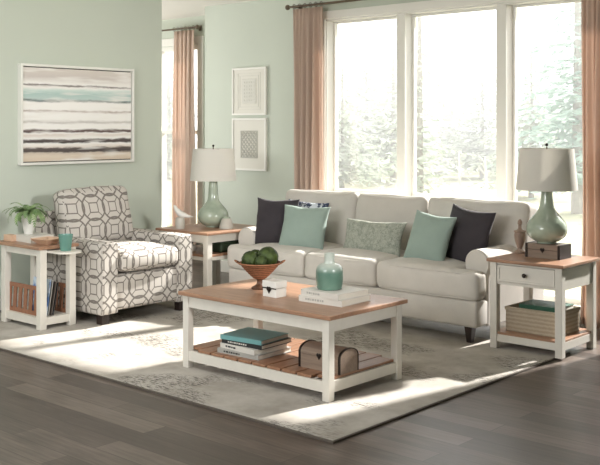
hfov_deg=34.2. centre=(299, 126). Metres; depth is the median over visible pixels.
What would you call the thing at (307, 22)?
curtain
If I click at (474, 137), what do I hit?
conifer tree
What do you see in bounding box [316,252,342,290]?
vase
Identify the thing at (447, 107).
conifer tree
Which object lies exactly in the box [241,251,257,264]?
moss ball
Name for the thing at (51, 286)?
magazine
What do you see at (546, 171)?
table lamp
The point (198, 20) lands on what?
wall
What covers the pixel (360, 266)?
seat cushion
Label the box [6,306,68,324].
shelf
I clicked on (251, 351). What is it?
book
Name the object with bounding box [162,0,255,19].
ceiling
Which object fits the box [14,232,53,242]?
book
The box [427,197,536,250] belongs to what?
cushion
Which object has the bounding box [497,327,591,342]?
shelf
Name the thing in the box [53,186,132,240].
cushion
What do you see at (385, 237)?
throw pillow
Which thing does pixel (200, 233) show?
end table
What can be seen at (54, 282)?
magazine
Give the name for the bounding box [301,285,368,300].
book
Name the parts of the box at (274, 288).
lid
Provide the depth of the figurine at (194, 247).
8.39 m
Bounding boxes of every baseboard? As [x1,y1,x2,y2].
[0,291,28,309]
[221,260,230,272]
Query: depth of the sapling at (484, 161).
14.98 m
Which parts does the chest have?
lid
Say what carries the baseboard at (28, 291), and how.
attached to the wall at (122, 34)
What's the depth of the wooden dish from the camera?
7.25 m
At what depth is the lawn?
23.09 m
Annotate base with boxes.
[175,217,184,228]
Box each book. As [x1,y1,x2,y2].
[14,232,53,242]
[217,346,291,360]
[220,327,288,344]
[220,342,287,355]
[222,337,291,349]
[299,294,370,306]
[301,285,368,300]
[519,299,573,311]
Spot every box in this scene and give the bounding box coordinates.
[212,240,238,251]
[262,278,286,297]
[525,241,570,259]
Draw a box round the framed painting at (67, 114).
[18,63,133,165]
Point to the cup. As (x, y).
(65, 240)
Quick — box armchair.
[34,186,191,324]
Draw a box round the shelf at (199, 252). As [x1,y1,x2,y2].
[192,244,226,256]
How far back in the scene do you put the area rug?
6.10 m
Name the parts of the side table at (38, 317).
leg, rack panel, leg, leg, rack panel, leg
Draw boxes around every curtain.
[172,25,195,244]
[292,1,322,189]
[580,0,599,328]
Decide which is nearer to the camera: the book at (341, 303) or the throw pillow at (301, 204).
the book at (341, 303)
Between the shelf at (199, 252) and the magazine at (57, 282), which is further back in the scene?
the shelf at (199, 252)
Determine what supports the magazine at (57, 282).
on the side table at (38, 317)
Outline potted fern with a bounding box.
[4,202,49,233]
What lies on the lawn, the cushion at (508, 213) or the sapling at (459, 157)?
the sapling at (459, 157)
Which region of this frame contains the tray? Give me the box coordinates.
[47,248,81,254]
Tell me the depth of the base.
8.44 m
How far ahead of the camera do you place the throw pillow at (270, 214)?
8.17 m
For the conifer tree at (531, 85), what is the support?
on the lawn
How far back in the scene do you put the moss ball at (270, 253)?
6.09 m
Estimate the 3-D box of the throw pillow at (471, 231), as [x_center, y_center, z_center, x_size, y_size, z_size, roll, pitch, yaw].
[1.221,0.807,7.114,0.197,0.465,0.459,0,0,-28]
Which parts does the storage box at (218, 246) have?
lid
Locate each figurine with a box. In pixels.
[173,205,192,228]
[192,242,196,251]
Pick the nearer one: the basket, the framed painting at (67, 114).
the basket
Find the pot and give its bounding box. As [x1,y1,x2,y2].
[21,214,35,233]
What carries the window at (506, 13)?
in the wall at (258, 33)
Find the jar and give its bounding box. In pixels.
[219,216,233,228]
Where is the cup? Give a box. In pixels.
[58,233,72,250]
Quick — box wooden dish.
[31,236,58,244]
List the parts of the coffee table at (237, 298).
leg, leg, shelf rail, leg, leg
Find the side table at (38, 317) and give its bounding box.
[0,240,81,330]
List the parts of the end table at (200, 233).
leg, leg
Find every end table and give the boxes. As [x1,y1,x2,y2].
[155,223,255,286]
[486,253,599,358]
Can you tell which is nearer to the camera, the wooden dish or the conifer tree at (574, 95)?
the wooden dish
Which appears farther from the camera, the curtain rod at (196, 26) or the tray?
the curtain rod at (196, 26)
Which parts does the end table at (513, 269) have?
leg, drawer, leg, shelf rail, leg, leg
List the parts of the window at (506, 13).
sash, casing, sash, sash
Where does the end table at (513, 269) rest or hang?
on the floor
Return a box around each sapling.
[453,151,464,194]
[478,154,490,196]
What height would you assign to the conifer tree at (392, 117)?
5.179 m
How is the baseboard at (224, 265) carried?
attached to the wall at (258, 33)
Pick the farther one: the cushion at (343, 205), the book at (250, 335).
the cushion at (343, 205)
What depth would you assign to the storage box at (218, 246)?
8.36 m
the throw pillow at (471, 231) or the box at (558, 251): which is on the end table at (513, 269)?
the box at (558, 251)
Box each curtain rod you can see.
[162,25,201,31]
[285,0,361,9]
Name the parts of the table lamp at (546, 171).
lamp shade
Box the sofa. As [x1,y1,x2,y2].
[227,189,543,342]
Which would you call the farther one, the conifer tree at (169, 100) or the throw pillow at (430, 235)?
the conifer tree at (169, 100)
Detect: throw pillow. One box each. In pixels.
[255,197,299,243]
[279,205,329,249]
[289,199,328,207]
[343,218,406,256]
[404,210,456,260]
[446,204,495,261]
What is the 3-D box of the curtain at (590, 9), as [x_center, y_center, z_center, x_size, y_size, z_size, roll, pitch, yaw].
[2.254,0.160,7.195,0.411,2.656,0.123,0,0,42]
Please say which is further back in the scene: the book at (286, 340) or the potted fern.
the potted fern
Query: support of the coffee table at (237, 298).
on the area rug
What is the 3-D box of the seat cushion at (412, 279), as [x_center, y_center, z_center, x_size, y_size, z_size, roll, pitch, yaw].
[1.112,1.091,7.160,0.865,0.265,0.739,0,0,42]
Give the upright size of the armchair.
0.995 m
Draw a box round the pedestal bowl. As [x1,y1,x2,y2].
[234,260,285,289]
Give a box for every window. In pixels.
[162,36,203,244]
[323,0,580,314]
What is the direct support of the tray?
on the side table at (38, 317)
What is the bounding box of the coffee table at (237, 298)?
[178,279,407,401]
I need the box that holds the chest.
[298,340,358,374]
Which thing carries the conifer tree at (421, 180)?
on the lawn
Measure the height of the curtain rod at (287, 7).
0.060 m
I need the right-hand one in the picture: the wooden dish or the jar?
the jar
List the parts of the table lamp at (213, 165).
lamp shade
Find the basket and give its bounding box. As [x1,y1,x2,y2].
[505,300,580,337]
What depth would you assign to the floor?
4.86 m
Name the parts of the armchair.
arm, leg, arm, leg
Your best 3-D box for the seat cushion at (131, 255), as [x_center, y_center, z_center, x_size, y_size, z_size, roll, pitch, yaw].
[-1.429,1.024,7.814,0.780,0.214,0.588,0,0,42]
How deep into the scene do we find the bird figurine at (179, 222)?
8.44 m
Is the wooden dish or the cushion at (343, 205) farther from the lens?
the cushion at (343, 205)
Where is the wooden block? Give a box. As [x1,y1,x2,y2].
[4,234,15,241]
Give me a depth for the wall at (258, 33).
9.79 m
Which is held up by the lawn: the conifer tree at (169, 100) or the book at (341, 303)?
the conifer tree at (169, 100)
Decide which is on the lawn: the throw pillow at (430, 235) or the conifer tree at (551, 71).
the conifer tree at (551, 71)
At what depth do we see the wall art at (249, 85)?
9.81 m
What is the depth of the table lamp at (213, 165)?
8.51 m
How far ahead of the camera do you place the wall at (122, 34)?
8.58 m
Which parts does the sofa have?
arm, leg, arm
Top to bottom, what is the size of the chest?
0.137 m
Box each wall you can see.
[0,0,161,294]
[162,16,204,244]
[205,0,579,322]
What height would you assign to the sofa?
0.958 m
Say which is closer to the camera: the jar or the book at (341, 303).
the book at (341, 303)
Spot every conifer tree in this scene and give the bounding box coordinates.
[166,52,196,178]
[338,31,429,178]
[338,46,396,188]
[346,19,452,184]
[355,16,475,194]
[423,67,492,173]
[427,34,525,178]
[467,35,571,197]
[486,2,582,213]
[517,48,572,147]
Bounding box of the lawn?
[166,141,582,297]
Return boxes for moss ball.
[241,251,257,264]
[255,255,266,264]
[258,247,278,263]
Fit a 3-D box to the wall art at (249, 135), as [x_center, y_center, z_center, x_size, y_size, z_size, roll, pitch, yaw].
[-0.511,0.175,9.822,0.480,0.530,0.029,0,0,42]
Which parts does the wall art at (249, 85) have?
embossed panel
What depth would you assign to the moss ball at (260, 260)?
6.03 m
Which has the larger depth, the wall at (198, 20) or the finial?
the wall at (198, 20)
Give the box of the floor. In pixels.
[0,259,599,464]
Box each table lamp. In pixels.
[190,145,235,226]
[516,143,577,243]
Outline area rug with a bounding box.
[0,301,569,443]
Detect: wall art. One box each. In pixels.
[232,66,266,114]
[232,118,266,170]
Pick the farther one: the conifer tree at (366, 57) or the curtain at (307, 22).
the conifer tree at (366, 57)
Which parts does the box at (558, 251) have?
lid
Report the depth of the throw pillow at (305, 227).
7.95 m
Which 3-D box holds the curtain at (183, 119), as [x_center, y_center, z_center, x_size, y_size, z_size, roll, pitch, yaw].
[-1.325,0.168,11.162,0.397,2.641,0.131,0,0,42]
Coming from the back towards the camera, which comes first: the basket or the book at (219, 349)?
the basket
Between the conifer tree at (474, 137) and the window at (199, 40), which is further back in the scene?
the conifer tree at (474, 137)
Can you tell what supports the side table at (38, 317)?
on the area rug
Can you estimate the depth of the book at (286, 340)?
5.80 m
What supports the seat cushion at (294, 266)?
on the sofa
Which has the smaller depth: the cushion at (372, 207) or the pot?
the pot
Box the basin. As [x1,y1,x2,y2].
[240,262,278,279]
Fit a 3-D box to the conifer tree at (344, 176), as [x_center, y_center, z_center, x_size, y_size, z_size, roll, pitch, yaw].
[1.031,-0.192,24.045,3.090,3.586,2.800,0,0,42]
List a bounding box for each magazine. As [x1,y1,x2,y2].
[32,276,50,310]
[47,280,53,315]
[49,281,56,314]
[52,282,58,314]
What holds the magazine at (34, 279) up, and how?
in the side table at (38, 317)
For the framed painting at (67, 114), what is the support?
attached to the wall at (122, 34)
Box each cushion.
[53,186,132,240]
[104,240,177,271]
[227,241,343,277]
[286,189,359,244]
[305,247,404,286]
[356,193,429,249]
[377,256,484,300]
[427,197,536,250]
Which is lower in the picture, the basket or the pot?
the basket
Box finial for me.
[514,219,525,253]
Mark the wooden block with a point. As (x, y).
(7, 237)

